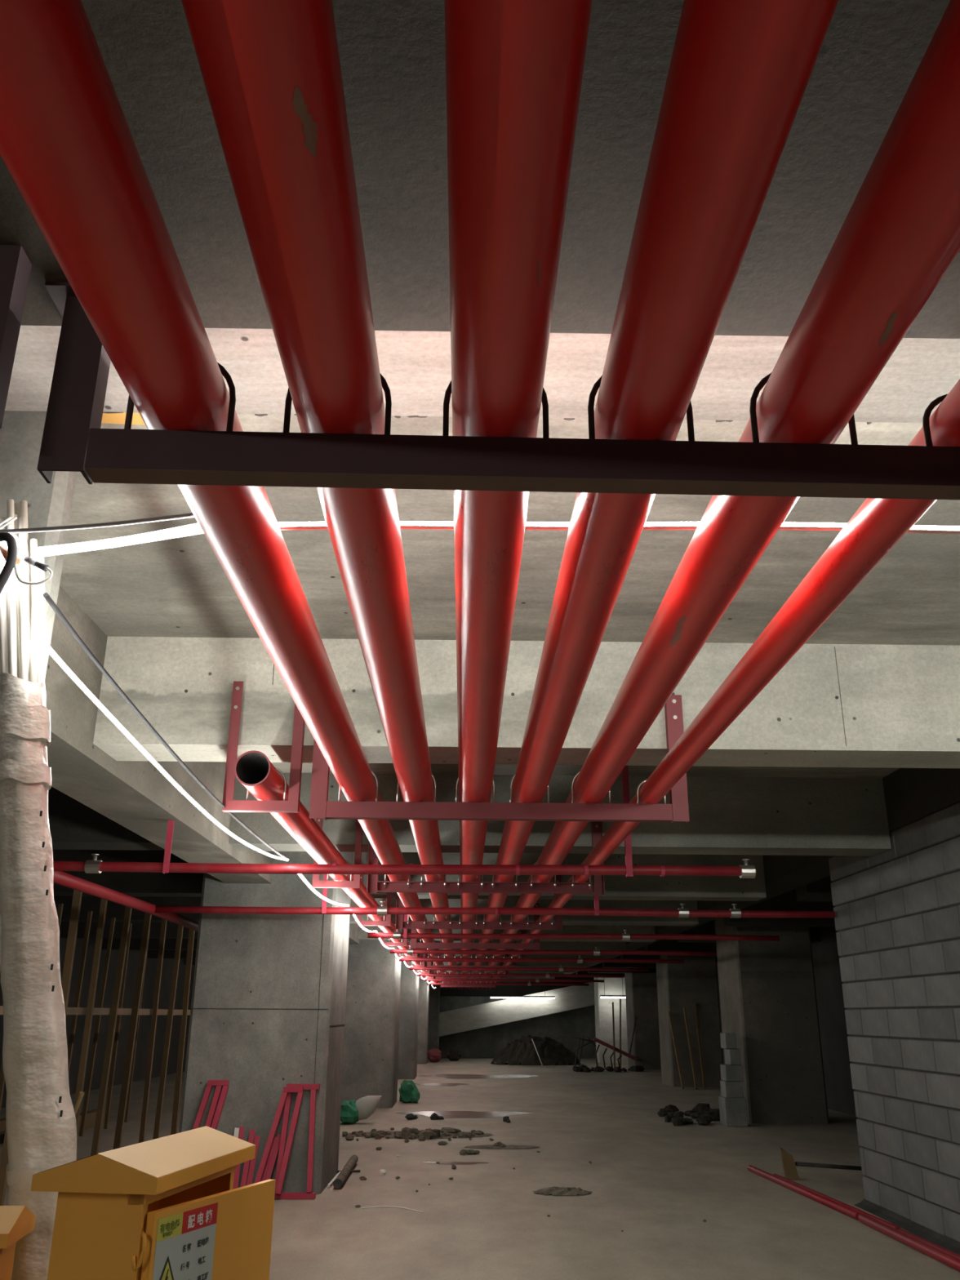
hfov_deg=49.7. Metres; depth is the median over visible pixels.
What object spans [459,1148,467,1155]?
rubble piece
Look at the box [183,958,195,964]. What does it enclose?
ceiling beam
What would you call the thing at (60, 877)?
pipe
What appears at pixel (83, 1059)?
post
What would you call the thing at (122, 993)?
post
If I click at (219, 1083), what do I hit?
frame
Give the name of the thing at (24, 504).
tube
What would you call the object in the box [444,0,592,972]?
pipe
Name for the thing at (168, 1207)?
cabinet
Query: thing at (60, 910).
post
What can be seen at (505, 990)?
ceiling beam
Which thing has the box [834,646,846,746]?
trim
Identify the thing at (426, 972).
bracket
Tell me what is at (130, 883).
ceiling beam
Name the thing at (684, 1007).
plank
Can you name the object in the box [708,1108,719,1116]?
rubble piece
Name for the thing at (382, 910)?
pipe
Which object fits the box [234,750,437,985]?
pipe
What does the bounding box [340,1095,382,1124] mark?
bundle
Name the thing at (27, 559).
connector
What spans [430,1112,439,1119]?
rubble piece
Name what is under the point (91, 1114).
board
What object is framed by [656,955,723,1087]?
column
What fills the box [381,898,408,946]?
bracket
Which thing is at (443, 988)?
hanger
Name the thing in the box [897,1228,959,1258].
pipe
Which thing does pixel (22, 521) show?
tube
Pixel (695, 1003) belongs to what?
plank
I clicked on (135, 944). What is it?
ceiling beam
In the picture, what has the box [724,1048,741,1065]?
block
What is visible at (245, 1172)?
iron
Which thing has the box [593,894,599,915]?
strut
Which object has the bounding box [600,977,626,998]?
tube
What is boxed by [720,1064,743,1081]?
block
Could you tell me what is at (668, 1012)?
plank
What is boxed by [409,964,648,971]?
pipe
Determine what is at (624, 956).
ceiling beam
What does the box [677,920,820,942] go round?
ceiling beam
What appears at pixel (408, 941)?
bracket
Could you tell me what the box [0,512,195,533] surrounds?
cord
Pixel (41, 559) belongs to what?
tube
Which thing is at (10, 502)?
tube
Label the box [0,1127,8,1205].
post
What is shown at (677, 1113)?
rubble piece
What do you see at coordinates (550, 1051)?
pile
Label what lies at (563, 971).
ceiling beam
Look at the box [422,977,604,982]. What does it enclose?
pipe
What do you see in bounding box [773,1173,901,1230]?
pipe
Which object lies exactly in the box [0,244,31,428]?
bracket
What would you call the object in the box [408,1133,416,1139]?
rubble piece
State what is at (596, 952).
pipe
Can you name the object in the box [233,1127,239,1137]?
iron
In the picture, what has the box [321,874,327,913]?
strut
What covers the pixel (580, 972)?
ceiling beam
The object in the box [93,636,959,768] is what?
ceiling beam
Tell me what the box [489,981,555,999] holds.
tube
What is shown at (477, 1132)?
rubble piece
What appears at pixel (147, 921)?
post
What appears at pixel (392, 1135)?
dirt patch
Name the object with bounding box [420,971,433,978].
bracket
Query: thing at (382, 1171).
scrap
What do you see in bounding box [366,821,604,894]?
hanger
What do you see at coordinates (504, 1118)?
rubble piece
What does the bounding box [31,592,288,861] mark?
cable
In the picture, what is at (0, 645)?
tube
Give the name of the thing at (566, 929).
ceiling beam
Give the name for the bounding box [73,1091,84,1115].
leaning stick
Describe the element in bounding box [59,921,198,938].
ceiling beam
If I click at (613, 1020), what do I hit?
plank
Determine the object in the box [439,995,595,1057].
wall
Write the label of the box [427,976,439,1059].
column
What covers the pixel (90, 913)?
post
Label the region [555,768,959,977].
ceiling beam
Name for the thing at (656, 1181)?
floor
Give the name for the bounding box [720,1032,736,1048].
block
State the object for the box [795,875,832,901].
ceiling beam
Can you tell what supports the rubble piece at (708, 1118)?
on the floor
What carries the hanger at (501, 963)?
hanging from the ceiling beam at (517, 964)
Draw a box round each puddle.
[395,1111,533,1118]
[414,1083,466,1085]
[417,1074,535,1079]
[428,1161,486,1164]
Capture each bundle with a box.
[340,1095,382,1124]
[398,1080,420,1102]
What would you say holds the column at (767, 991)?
on the floor
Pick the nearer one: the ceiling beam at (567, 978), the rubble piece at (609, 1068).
the rubble piece at (609, 1068)
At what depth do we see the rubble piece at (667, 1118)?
15.67 m
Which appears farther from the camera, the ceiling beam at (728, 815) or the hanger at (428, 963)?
the hanger at (428, 963)
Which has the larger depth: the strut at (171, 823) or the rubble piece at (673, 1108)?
the rubble piece at (673, 1108)
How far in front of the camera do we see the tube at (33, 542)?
2.90 m
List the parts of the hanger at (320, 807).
post, post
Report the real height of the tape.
0.058 m
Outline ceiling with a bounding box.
[59,412,959,777]
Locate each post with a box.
[0,1058,4,1113]
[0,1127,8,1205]
[57,903,63,928]
[61,889,82,1020]
[67,911,93,1074]
[74,898,107,1137]
[79,917,115,1136]
[90,906,132,1155]
[103,923,132,1128]
[112,912,151,1149]
[124,928,150,1122]
[138,918,167,1142]
[152,924,183,1139]
[170,928,195,1134]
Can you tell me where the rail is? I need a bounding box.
[0,1005,190,1014]
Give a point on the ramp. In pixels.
(571, 997)
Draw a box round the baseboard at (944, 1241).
[854,1199,959,1254]
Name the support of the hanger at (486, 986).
hanging from the ceiling beam at (430, 971)
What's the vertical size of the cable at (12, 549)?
0.780 m
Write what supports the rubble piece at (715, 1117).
on the floor
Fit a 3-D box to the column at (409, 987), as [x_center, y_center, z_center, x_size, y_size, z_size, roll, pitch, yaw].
[-2.318,9.595,27.015,1.370,3.355,1.400,1,-20,-1]
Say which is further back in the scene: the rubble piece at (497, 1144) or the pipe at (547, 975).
the pipe at (547, 975)
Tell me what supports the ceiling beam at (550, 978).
attached to the ceiling
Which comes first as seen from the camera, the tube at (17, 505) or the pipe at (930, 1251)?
the tube at (17, 505)
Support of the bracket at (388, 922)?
attached to the ceiling beam at (617, 887)
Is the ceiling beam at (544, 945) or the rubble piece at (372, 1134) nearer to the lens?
the rubble piece at (372, 1134)
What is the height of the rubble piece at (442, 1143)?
0.045 m
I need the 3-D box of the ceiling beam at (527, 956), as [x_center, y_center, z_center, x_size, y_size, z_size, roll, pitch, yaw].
[0.371,7.600,25.548,5.310,0.575,0.400,1,-20,-1]
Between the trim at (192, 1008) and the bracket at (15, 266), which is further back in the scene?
the trim at (192, 1008)
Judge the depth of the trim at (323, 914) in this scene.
9.75 m
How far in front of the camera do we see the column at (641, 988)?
31.70 m
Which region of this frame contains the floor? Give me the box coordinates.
[0,1057,959,1279]
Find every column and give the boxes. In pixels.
[0,410,77,964]
[178,851,352,1194]
[341,939,401,1107]
[397,961,419,1079]
[417,971,429,1064]
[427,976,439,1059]
[593,977,628,1063]
[624,968,661,1069]
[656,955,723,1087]
[714,917,829,1124]
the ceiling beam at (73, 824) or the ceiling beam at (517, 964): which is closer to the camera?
the ceiling beam at (73, 824)
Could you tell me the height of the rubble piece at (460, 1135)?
0.047 m
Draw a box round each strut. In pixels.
[162,820,173,873]
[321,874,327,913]
[403,906,407,937]
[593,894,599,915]
[621,765,632,876]
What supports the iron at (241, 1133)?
on the floor
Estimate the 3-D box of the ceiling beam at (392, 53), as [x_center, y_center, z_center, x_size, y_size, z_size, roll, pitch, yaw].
[0.769,-1.137,1.451,5.310,0.575,1.530,1,-20,-1]
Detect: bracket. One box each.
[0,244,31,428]
[222,680,305,813]
[311,818,362,888]
[356,874,391,925]
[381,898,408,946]
[395,928,417,959]
[406,940,424,967]
[413,964,429,973]
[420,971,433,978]
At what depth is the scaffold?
31.02 m
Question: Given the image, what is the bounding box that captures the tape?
[0,545,20,564]
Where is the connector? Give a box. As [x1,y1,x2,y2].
[23,555,48,571]
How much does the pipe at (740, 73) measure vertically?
0.164 m
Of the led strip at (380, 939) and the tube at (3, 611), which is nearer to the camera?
the tube at (3, 611)
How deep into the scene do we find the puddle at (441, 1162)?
11.20 m
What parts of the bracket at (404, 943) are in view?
post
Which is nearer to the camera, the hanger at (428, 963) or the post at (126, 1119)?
the post at (126, 1119)
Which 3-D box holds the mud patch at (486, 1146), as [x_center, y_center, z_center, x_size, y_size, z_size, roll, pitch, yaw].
[0.271,6.140,12.566,0.939,0.020,0.400,1,-20,-1]
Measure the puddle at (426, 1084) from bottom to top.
0.001 m
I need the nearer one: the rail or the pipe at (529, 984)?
the rail
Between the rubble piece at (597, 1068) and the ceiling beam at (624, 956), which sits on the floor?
the rubble piece at (597, 1068)
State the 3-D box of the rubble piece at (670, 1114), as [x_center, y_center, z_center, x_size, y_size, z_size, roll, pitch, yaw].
[3.013,7.472,16.292,0.136,0.092,0.140,1,-20,-1]
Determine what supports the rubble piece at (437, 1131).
on the dirt patch at (392, 1135)
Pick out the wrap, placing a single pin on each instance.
(41, 1126)
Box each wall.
[0,937,195,1108]
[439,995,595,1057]
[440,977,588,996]
[716,926,856,1115]
[828,801,959,1241]
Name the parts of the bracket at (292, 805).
post, post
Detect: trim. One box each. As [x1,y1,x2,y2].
[191,1008,328,1009]
[314,914,324,1081]
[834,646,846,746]
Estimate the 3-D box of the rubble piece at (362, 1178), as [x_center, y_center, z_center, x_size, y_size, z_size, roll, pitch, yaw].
[-1.131,5.200,10.011,0.075,0.035,0.033,-2,-20,5]
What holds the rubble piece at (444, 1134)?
on the dirt patch at (392, 1135)
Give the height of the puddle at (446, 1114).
0.001 m
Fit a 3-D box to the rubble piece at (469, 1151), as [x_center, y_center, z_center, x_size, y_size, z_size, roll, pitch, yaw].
[-0.103,5.886,11.910,0.128,0.051,0.091,11,-23,-28]
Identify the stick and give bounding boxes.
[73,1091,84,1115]
[531,1039,542,1065]
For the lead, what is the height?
0.078 m
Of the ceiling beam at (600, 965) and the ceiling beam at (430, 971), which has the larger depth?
the ceiling beam at (430, 971)
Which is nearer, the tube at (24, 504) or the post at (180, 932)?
the tube at (24, 504)
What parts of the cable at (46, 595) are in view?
led strip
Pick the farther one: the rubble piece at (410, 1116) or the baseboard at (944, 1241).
the rubble piece at (410, 1116)
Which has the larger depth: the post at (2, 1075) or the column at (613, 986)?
the column at (613, 986)
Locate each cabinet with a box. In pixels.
[0,1205,35,1279]
[31,1125,275,1279]
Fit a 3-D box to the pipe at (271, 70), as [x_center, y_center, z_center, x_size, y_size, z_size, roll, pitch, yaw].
[-0.519,5.212,17.517,0.164,0.164,39.500,1,-20,-1]
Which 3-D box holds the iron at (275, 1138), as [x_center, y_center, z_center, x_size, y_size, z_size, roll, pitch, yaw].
[-1.897,4.653,9.149,0.065,0.463,0.232,-12,-23,30]
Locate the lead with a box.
[13,564,53,585]
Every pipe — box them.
[0,0,448,977]
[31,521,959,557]
[53,853,755,878]
[53,871,199,931]
[154,901,835,918]
[181,0,457,972]
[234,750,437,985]
[333,1155,358,1189]
[367,928,779,941]
[390,945,716,955]
[399,955,684,963]
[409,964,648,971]
[417,972,623,977]
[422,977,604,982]
[426,981,588,986]
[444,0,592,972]
[472,0,838,972]
[484,0,959,972]
[493,378,959,977]
[747,1164,861,1220]
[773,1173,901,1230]
[857,1213,959,1271]
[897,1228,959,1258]
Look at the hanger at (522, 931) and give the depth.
18.37 m
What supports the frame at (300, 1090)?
on the floor
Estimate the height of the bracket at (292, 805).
0.662 m
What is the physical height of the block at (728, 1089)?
0.220 m
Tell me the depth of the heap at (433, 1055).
35.05 m
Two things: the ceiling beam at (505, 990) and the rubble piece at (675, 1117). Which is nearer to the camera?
the rubble piece at (675, 1117)
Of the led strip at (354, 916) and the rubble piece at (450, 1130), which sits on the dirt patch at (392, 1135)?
the rubble piece at (450, 1130)
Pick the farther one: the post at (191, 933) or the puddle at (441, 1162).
the post at (191, 933)
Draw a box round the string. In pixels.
[360,1205,423,1212]
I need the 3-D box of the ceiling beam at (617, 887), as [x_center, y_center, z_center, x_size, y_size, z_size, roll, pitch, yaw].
[0.595,2.692,12.012,5.310,0.575,0.400,1,-20,-1]
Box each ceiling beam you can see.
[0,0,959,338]
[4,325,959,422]
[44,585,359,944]
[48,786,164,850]
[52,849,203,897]
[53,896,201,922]
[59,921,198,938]
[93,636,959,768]
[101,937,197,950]
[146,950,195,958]
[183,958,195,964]
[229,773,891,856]
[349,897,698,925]
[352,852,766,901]
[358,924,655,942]
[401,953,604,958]
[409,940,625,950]
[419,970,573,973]
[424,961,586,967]
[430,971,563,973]
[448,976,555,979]
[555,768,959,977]
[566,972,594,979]
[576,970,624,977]
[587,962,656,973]
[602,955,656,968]
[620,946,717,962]
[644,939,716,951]
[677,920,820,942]
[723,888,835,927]
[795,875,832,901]
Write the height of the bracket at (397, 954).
0.662 m
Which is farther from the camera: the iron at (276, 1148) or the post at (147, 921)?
the post at (147, 921)
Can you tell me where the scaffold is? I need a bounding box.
[560,1016,636,1068]
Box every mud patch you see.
[464,1144,538,1149]
[533,1186,591,1195]
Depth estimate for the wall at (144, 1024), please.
23.48 m
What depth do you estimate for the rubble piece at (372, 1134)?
13.49 m
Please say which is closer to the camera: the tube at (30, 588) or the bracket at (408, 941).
the tube at (30, 588)
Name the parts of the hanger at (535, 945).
post, post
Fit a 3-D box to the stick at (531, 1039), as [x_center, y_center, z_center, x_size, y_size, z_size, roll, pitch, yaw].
[1.838,13.268,33.358,0.455,0.797,0.035,-18,-27,41]
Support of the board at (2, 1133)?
on the floor
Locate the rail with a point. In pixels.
(70, 1011)
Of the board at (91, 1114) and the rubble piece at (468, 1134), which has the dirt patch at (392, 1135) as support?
the rubble piece at (468, 1134)
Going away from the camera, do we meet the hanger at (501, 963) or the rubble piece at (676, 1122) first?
the rubble piece at (676, 1122)
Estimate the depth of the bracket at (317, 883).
8.14 m
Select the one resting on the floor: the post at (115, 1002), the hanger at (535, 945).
the post at (115, 1002)
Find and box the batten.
[327,1167,343,1186]
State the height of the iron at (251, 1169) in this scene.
0.473 m
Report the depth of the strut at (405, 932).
12.41 m
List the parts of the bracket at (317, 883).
post, post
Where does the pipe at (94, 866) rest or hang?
attached to the strut at (625, 788)
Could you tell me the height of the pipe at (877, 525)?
0.114 m
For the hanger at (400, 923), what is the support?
attached to the ceiling beam at (617, 887)
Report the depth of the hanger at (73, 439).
1.87 m
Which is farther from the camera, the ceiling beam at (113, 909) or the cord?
the ceiling beam at (113, 909)
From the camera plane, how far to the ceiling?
4.60 m
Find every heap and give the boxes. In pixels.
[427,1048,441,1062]
[447,1048,461,1061]
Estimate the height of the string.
0.007 m
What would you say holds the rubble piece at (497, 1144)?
on the mud patch at (486, 1146)
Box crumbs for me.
[102,412,871,424]
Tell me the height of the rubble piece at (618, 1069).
0.146 m
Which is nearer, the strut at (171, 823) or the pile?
the strut at (171, 823)
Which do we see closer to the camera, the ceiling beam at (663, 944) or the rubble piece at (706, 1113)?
the rubble piece at (706, 1113)
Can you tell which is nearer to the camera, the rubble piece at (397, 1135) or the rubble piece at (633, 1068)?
the rubble piece at (397, 1135)
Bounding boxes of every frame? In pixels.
[192,1080,229,1129]
[253,1086,303,1194]
[274,1084,319,1199]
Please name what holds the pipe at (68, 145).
hanging from the hanger at (73, 439)
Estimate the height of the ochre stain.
0.001 m
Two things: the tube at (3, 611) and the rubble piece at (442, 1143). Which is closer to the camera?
the tube at (3, 611)
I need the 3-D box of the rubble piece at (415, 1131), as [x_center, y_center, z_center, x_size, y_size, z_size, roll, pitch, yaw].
[-0.869,6.529,13.761,0.172,0.095,0.120,-4,-20,11]
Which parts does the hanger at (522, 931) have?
post, post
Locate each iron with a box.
[232,1126,244,1189]
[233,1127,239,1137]
[240,1128,255,1186]
[246,1135,260,1185]
[261,1137,277,1181]
[264,1133,280,1180]
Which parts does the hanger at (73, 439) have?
plate, post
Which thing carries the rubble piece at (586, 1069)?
on the floor
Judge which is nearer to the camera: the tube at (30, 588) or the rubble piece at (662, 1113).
the tube at (30, 588)
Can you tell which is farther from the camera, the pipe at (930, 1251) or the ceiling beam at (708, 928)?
the ceiling beam at (708, 928)
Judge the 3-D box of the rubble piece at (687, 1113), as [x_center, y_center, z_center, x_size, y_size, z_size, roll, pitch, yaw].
[3.367,7.615,16.671,0.226,0.086,0.182,13,-24,-32]
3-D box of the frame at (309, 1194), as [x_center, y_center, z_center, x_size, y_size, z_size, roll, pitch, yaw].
[-1.614,4.444,9.211,0.372,0.901,0.256,1,-20,-1]
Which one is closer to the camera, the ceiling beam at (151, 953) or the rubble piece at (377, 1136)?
the rubble piece at (377, 1136)
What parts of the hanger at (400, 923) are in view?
post, post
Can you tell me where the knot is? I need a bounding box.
[0,516,18,572]
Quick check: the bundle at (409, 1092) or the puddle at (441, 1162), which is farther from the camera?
the bundle at (409, 1092)
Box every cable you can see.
[0,532,17,593]
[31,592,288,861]
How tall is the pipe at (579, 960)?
0.124 m
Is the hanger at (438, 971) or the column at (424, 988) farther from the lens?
the column at (424, 988)
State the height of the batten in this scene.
0.020 m
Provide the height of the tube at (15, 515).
2.863 m
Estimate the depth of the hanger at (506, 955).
25.14 m
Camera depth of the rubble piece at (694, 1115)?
16.21 m
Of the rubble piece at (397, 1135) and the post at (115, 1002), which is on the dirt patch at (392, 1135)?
the rubble piece at (397, 1135)
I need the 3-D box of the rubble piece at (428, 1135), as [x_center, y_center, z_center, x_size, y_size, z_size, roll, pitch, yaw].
[-0.690,6.393,13.388,0.259,0.099,0.145,1,-20,-1]
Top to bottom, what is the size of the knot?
0.148 m
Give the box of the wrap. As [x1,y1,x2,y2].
[0,672,76,1279]
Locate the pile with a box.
[490,1034,581,1065]
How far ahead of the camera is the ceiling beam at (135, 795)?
6.02 m
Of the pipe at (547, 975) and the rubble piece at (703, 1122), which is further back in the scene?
the pipe at (547, 975)
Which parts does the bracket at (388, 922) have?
post, post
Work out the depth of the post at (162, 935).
12.62 m
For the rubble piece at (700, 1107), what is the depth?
17.09 m
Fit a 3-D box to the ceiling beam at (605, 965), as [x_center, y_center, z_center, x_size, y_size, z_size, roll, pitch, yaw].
[5.840,8.885,29.002,4.800,0.575,0.400,1,-20,-1]
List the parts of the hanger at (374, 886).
post, post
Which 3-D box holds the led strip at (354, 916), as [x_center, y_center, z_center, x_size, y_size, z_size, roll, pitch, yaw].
[-1.221,3.025,10.990,0.012,0.102,2.921,1,-20,-1]
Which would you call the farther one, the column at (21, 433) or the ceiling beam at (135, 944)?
the ceiling beam at (135, 944)
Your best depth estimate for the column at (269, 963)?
9.75 m
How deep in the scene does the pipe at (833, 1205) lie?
9.14 m
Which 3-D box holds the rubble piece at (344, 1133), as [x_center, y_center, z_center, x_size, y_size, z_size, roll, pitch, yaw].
[-1.777,6.483,13.595,0.087,0.060,0.085,16,-25,-36]
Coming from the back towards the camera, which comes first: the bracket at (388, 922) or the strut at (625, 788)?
the bracket at (388, 922)
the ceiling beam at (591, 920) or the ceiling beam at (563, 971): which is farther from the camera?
the ceiling beam at (563, 971)
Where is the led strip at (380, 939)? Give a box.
[376,931,393,949]
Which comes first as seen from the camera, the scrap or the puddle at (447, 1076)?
the scrap
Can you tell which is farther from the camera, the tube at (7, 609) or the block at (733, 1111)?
the block at (733, 1111)
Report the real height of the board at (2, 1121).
0.200 m
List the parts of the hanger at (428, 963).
post, post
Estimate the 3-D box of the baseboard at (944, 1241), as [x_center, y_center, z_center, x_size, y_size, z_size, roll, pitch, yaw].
[3.299,3.450,5.133,0.100,0.050,7.900,1,-20,-1]
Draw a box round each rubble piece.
[342,1131,348,1136]
[345,1135,352,1140]
[359,1176,366,1180]
[370,1131,376,1137]
[374,1133,382,1139]
[382,1130,391,1134]
[394,1133,402,1138]
[401,1127,412,1138]
[404,1113,414,1119]
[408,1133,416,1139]
[411,1127,419,1134]
[416,1130,435,1139]
[417,1136,424,1140]
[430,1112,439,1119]
[431,1128,439,1137]
[437,1141,448,1145]
[440,1127,458,1133]
[441,1132,449,1136]
[457,1133,466,1137]
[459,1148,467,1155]
[466,1132,471,1137]
[466,1149,477,1154]
[473,1129,484,1134]
[493,1142,506,1146]
[502,1115,509,1121]
[573,1066,582,1071]
[582,1066,591,1072]
[593,1066,604,1071]
[604,1066,613,1071]
[613,1066,623,1072]
[629,1065,644,1071]
[657,1108,671,1116]
[663,1104,679,1111]
[664,1115,671,1122]
[667,1111,675,1118]
[671,1116,684,1124]
[672,1119,682,1125]
[673,1111,684,1117]
[683,1117,693,1124]
[684,1110,696,1116]
[689,1112,702,1118]
[693,1102,710,1112]
[695,1114,713,1123]
[697,1118,707,1125]
[702,1111,714,1115]
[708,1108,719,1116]
[711,1113,719,1120]
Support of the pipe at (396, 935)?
attached to the strut at (405, 932)
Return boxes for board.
[0,1117,5,1131]
[0,1130,4,1143]
[77,1108,106,1132]
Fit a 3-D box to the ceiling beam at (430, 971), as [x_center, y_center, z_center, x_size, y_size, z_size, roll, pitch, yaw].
[0.204,11.281,35.700,5.310,0.575,0.400,1,-20,-1]
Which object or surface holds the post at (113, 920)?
on the floor
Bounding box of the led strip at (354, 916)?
[352,914,376,932]
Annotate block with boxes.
[718,1096,748,1126]
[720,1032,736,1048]
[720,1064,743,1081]
[720,1080,743,1097]
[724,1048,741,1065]
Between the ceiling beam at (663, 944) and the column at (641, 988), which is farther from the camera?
the column at (641, 988)
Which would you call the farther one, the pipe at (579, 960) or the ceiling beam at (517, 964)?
the ceiling beam at (517, 964)
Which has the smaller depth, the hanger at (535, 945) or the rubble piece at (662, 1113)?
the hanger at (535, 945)
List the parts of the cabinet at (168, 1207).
yellow panel, door frame, red panel, door panel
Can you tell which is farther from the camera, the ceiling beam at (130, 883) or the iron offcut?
the ceiling beam at (130, 883)
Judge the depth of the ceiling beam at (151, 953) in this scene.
25.19 m
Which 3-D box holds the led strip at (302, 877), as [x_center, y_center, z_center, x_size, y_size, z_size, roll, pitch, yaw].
[-1.225,1.996,8.161,0.012,0.097,2.762,0,-20,1]
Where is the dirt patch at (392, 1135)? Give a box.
[347,1130,493,1138]
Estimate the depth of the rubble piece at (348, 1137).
13.16 m
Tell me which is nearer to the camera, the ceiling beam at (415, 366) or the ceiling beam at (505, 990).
the ceiling beam at (415, 366)
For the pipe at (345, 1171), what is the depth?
9.97 m
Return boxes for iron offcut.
[337,1169,359,1173]
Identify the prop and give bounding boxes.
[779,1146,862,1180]
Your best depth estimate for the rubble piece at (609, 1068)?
29.93 m
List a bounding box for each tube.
[0,516,8,673]
[0,644,1,673]
[6,498,17,676]
[6,580,8,655]
[14,502,20,649]
[14,514,20,678]
[18,516,28,680]
[20,500,30,681]
[28,546,31,644]
[29,538,39,682]
[37,556,45,827]
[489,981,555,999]
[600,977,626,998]
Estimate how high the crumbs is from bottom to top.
0.016 m
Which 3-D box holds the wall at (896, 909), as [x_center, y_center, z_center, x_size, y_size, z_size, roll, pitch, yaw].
[3.506,1.078,2.805,0.216,2.925,13.899,1,-20,-1]
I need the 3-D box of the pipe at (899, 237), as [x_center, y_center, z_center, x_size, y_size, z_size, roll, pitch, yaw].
[0.348,5.221,17.528,0.164,0.165,39.500,1,-20,-1]
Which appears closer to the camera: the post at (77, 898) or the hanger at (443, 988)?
the post at (77, 898)
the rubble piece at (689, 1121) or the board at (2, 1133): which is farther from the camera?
the rubble piece at (689, 1121)
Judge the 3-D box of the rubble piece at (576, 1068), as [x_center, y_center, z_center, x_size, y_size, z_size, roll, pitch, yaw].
[2.802,12.325,29.772,0.283,0.157,0.242,1,-20,-1]
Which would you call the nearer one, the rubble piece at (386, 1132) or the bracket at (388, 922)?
the bracket at (388, 922)
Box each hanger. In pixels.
[36,281,959,500]
[309,694,689,822]
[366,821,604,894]
[395,875,562,930]
[410,903,540,949]
[420,929,525,958]
[426,941,515,967]
[431,954,508,973]
[435,962,503,978]
[438,970,498,982]
[440,976,495,987]
[442,986,493,990]
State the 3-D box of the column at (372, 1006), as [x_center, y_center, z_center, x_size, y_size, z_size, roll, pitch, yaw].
[-2.192,6.698,19.025,1.360,3.355,1.400,1,-20,-1]
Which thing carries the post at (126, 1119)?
on the floor
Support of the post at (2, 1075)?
on the floor
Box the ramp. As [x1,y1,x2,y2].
[439,982,595,1036]
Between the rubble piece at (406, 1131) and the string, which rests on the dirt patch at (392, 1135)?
the rubble piece at (406, 1131)
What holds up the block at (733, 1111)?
on the floor
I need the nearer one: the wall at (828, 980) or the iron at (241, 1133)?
the iron at (241, 1133)
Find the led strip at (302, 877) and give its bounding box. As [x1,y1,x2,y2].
[297,874,348,906]
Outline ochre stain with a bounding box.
[101,412,145,425]
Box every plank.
[612,1001,615,1067]
[619,999,621,1068]
[667,1011,684,1088]
[683,1006,697,1089]
[693,1002,706,1088]
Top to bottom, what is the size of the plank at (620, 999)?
2.020 m
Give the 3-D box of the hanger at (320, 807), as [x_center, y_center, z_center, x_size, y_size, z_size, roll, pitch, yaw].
[0.098,0.584,5.206,1.864,0.648,0.058,1,-20,-1]
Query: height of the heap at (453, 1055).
0.426 m
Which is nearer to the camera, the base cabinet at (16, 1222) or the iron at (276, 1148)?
the base cabinet at (16, 1222)
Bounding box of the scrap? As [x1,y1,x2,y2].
[379,1168,386,1174]
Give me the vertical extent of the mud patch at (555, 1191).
0.045 m
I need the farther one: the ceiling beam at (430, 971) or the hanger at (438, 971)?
the ceiling beam at (430, 971)

